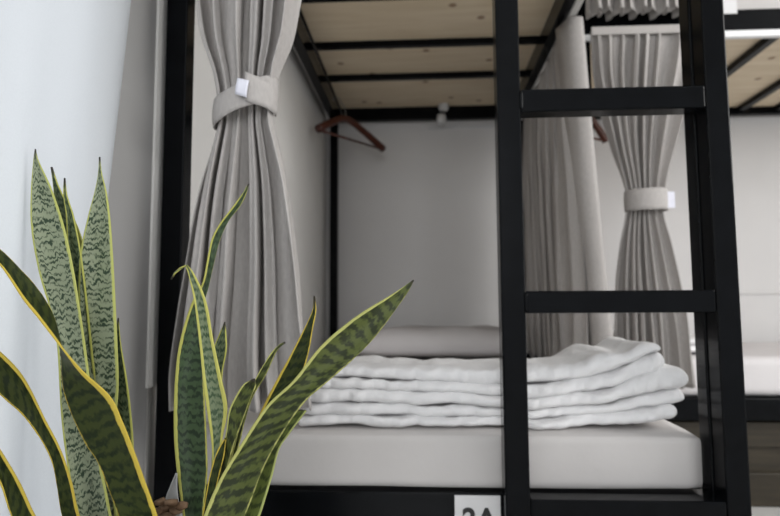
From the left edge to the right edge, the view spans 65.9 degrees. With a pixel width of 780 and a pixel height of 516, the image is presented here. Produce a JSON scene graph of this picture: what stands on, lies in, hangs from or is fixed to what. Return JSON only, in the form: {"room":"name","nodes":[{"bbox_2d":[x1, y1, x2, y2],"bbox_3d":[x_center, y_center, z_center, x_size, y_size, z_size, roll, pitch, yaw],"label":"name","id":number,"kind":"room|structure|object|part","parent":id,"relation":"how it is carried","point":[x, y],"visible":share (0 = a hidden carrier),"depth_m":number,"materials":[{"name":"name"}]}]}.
{"room":"dormitory","nodes":[
{"label":"dormitory","id":0,"kind":"room"},
{"bbox_2d":[145,0,326,500],"bbox_3d":[-0.550,-0.653,0.017,0.100,2.590,6.260,-1,-5,3],"label":"wall","id":1,"kind":"structure","parent":0,"point":[303,149],"depth_m":2.42,"materials":[{"name":"white paint"}]},
{"bbox_2d":[0,0,130,515],"bbox_3d":[-0.465,-0.490,0.107,0.034,2.240,1.978,0,-5,2],"label":"drape","id":2,"kind":"object","parent":1,"relation":"hanging from","point":[62,61],"visible":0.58,"depth_m":0.74,"materials":[{"name":"white fabric"}]},
{"bbox_2d":[108,0,156,478],"bbox_3d":[-0.444,-0.564,1.037,0.011,2.590,0.196,-1,-5,3],"label":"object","id":3,"kind":"structure","parent":1,"relation":"attached to","point":[129,195],"depth_m":1.03,"materials":[{"name":"grey paint"}]},
{"bbox_2d":[145,0,167,387],"bbox_3d":[-0.436,-0.807,1.170,0.012,2.084,0.045,-1,-5,3],"label":"trim","id":4,"kind":"structure","parent":1,"relation":"attached to","point":[161,18],"depth_m":1.10,"materials":[{"name":"white paint"}]},
{"bbox_2d":[326,115,779,357],"bbox_3d":[1.966,-0.401,3.054,4.794,2.590,0.100,-1,-5,3],"label":"wall","id":5,"kind":"structure","parent":0,"point":[421,209],"depth_m":3.06,"materials":[{"name":"paint"}]},
{"bbox_2d":[428,126,494,129],"bbox_3d":[0.381,-0.673,3.107,0.370,0.012,0.014,-1,-5,3],"label":"trim","id":6,"kind":"structure","parent":5,"relation":"attached to","point":[457,127],"depth_m":3.10,"materials":[{"name":"plastic"}]},
{"bbox_2d":[739,292,779,293],"bbox_3d":[2.572,0.165,2.917,3.580,0.012,0.008,-1,-5,3],"label":"trim","id":7,"kind":"structure","parent":5,"relation":"attached to","point":[739,292],"depth_m":2.95,"materials":[{"name":"paint"}]},
{"bbox_2d":[751,506,779,515],"bbox_3d":[1.803,0.668,-0.177,4.794,0.100,6.360,-1,-5,3],"label":"floor","id":8,"kind":"structure","parent":0,"point":[756,510],"depth_m":1.91,"materials":[{"name":"tile"}]},
{"bbox_2d":[0,149,413,515],"bbox_3d":[-0.194,0.283,0.638,0.443,0.831,0.237,-1,-5,3],"label":"potted snake plant","id":9,"kind":"object","parent":8,"relation":"on","point":[102,475],"visible":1,"depth_m":0.65,"materials":[{"name":"green plant"}]},
{"bbox_2d":[153,0,751,515],"bbox_3d":[0.124,-0.228,2.047,1.013,2.090,2.004,-1,-5,3],"label":"bunk bed","id":10,"kind":"object","parent":8,"relation":"on","point":[384,60],"visible":0.7,"depth_m":1.04,"materials":[{"name":"black paint"}]},
{"bbox_3d":[-0.400,-0.305,1.139,0.040,2.090,0.040,-1,-5,3],"label":"post","id":11,"kind":"part","parent":10,"relation":"part of","materials":[{"name":"black metal"}]},
{"bbox_2d":[168,0,311,412],"bbox_3d":[-0.247,-0.275,1.038,0.286,1.056,0.105,-1,-5,3],"label":"curtain","id":12,"kind":"object","parent":10,"relation":"hanging from","point":[254,288],"visible":0.9,"depth_m":1.02,"materials":[{"name":"grey fabric"}]},
{"bbox_3d":[-0.333,-0.808,2.144,0.038,0.074,1.880,-1,-5,3],"label":"rail","id":13,"kind":"part","parent":10,"relation":"part of","materials":[{"name":"black metal"}]},
{"bbox_3d":[-0.278,-0.775,2.141,0.012,0.011,1.885,-1,-5,3],"label":"hanging rod","id":14,"kind":"part","parent":10,"relation":"part of","materials":[{"name":"black paint"}]},
{"bbox_3d":[-0.283,-0.139,3.048,0.040,2.090,0.040,-1,-5,3],"label":"post","id":15,"kind":"part","parent":10,"relation":"part of","materials":[{"name":"black metal"}]},
{"bbox_2d":[315,97,385,151],"bbox_3d":[-0.184,-0.631,2.785,0.065,0.205,0.446,-5,-7,41],"label":"hanger","id":16,"kind":"object","parent":10,"relation":"hanging from","point":[323,126],"visible":0.94,"depth_m":2.75,"materials":[{"name":"brown wood"}]},
{"bbox_3d":[0.181,-0.743,3.076,0.920,0.079,0.040,-1,-5,3],"label":"rail","id":17,"kind":"part","parent":10,"relation":"part of","materials":[{"name":"black metal"}]},
{"bbox_2d":[437,103,448,125],"bbox_3d":[0.265,-0.729,3.024,0.053,0.117,0.065,4,-7,-42],"label":"reading lamp","id":18,"kind":"object","parent":10,"relation":"attached to","point":[443,107],"visible":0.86,"depth_m":3.01,"materials":[{"name":"plastic"}]},
{"bbox_3d":[0.084,0.454,1.047,0.920,0.100,0.040,-1,-5,3],"label":"rail","id":19,"kind":"part","parent":10,"relation":"part of","materials":[{"name":"black metal"}]},
{"bbox_2d":[206,355,702,488],"bbox_3d":[0.134,0.436,1.993,0.914,0.101,1.908,-1,-5,3],"label":"mattress","id":20,"kind":"object","parent":10,"relation":"on","point":[660,454],"visible":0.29,"depth_m":1.04,"materials":[{"name":"white fabric"}]},
{"bbox_2d":[360,325,499,356],"bbox_3d":[0.211,0.358,2.621,0.695,0.129,0.460,-1,-5,3],"label":"pillow","id":21,"kind":"object","parent":20,"relation":"on","point":[480,340],"visible":0.79,"depth_m":2.41,"materials":[{"name":"fabric"}]},
{"bbox_2d":[298,337,687,429],"bbox_3d":[0.189,0.242,1.203,0.709,0.157,0.260,-1,-5,3],"label":"duvet","id":22,"kind":"object","parent":20,"relation":"on","point":[615,380],"visible":0.88,"depth_m":1.09,"materials":[{"name":"white fabric"}]},
{"bbox_3d":[0.149,0.443,1.022,0.078,0.078,0.004,-1,-5,3],"label":"number plate","id":23,"kind":"part","parent":10,"relation":"part of","materials":[{"name":"white plastic"}]},
{"bbox_3d":[0.661,-0.148,2.998,0.040,2.090,0.040,-1,-5,3],"label":"post","id":24,"kind":"part","parent":10,"relation":"part of","materials":[{"name":"black metal"}]},
{"bbox_3d":[0.572,-0.817,2.096,0.034,0.074,1.880,-1,-5,3],"label":"rail","id":25,"kind":"part","parent":10,"relation":"part of","materials":[{"name":"black metal"}]},
{"bbox_2d":[522,16,612,357],"bbox_3d":[0.654,-0.168,2.379,0.142,1.150,0.986,-1,-5,3],"label":"curtain","id":26,"kind":"object","parent":10,"relation":"hanging from","point":[564,248],"visible":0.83,"depth_m":2.07,"materials":[{"name":"grey fabric"}]},
{"bbox_3d":[0.557,-0.314,1.088,0.040,2.090,0.040,-1,-5,3],"label":"post","id":27,"kind":"part","parent":10,"relation":"part of","materials":[{"name":"black metal"}]},
{"bbox_2d":[535,0,779,420],"bbox_3d":[1.671,-0.199,2.470,2.023,2.090,0.989,-1,-5,3],"label":"bunk bed","id":28,"kind":"object","parent":8,"relation":"on","point":[752,36],"visible":0.19,"depth_m":2.09,"materials":[{"name":"black paint"}]},
{"bbox_3d":[0.676,-0.230,2.054,0.040,2.090,0.040,-1,-5,3],"label":"post","id":29,"kind":"part","parent":28,"relation":"part of","materials":[{"name":"black metal"}]},
{"bbox_2d":[593,117,607,142],"bbox_3d":[0.946,-0.654,2.842,0.205,0.212,0.051,1,-5,-17],"label":"hanger","id":30,"kind":"object","parent":28,"relation":"hanging from","point":[600,132],"visible":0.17,"depth_m":2.84,"materials":[{"name":"brown wood"}]},
{"bbox_2d":[586,0,678,20],"bbox_3d":[0.862,-0.969,2.024,0.396,0.304,0.114,-1,-5,3],"label":"curtain","id":31,"kind":"object","parent":28,"relation":"hanging from","point":[611,8],"visible":0.82,"depth_m":2.02,"materials":[{"name":"grey fabric"}]},
{"bbox_2d":[590,24,695,388],"bbox_3d":[0.865,-0.181,1.966,0.372,1.195,0.103,-1,-5,6],"label":"curtain","id":32,"kind":"object","parent":28,"relation":"hanging from","point":[642,147],"visible":0.66,"depth_m":1.97,"materials":[{"name":"grey fabric"}]},
{"bbox_3d":[1.653,-0.818,2.052,1.923,0.076,0.040,-1,-5,3],"label":"rail","id":33,"kind":"part","parent":28,"relation":"part of","materials":[{"name":"black metal"}]},
{"bbox_3d":[1.704,-0.742,2.992,1.923,0.070,0.040,-1,-5,3],"label":"rail","id":34,"kind":"part","parent":28,"relation":"part of","materials":[{"name":"black metal"}]},
{"bbox_2d":[603,0,779,13],"bbox_3d":[1.683,-0.862,2.528,1.897,0.131,0.902,-1,-5,3],"label":"mattress","id":35,"kind":"object","parent":28,"relation":"on","point":[741,4],"visible":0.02,"depth_m":2.10,"materials":[{"name":"white fabric"}]},
{"bbox_3d":[1.660,0.487,1.938,1.923,0.071,0.040,-1,-5,3],"label":"rail","id":36,"kind":"part","parent":28,"relation":"part of","materials":[{"name":"black metal"}]},
{"bbox_2d":[678,342,779,395],"bbox_3d":[1.689,0.425,2.400,1.898,0.138,0.934,-1,-5,3],"label":"mattress","id":37,"kind":"object","parent":28,"relation":"on","point":[761,360],"visible":0.16,"depth_m":1.97,"materials":[{"name":"fabric"}]},
{"bbox_2d":[613,330,695,352],"bbox_3d":[1.014,0.318,2.303,0.329,0.070,0.554,-1,-5,3],"label":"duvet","id":38,"kind":"object","parent":37,"relation":"on","point":[692,337],"visible":0.06,"depth_m":2.04,"materials":[{"name":"white fabric"}]},
{"bbox_3d":[1.145,-0.878,2.063,0.085,0.085,0.004,-1,-5,3],"label":"number plate","id":39,"kind":"part","parent":28,"relation":"part of","materials":[{"name":"white plastic"}]},
{"bbox_2d":[666,396,779,506],"bbox_3d":[1.683,0.702,2.337,1.803,0.267,0.815,-1,-5,3],"label":"storage drawer","id":40,"kind":"object","parent":8,"relation":"on","point":[763,437],"visible":0.02,"depth_m":1.97,"materials":[{"name":"brown wood"}]}
]}

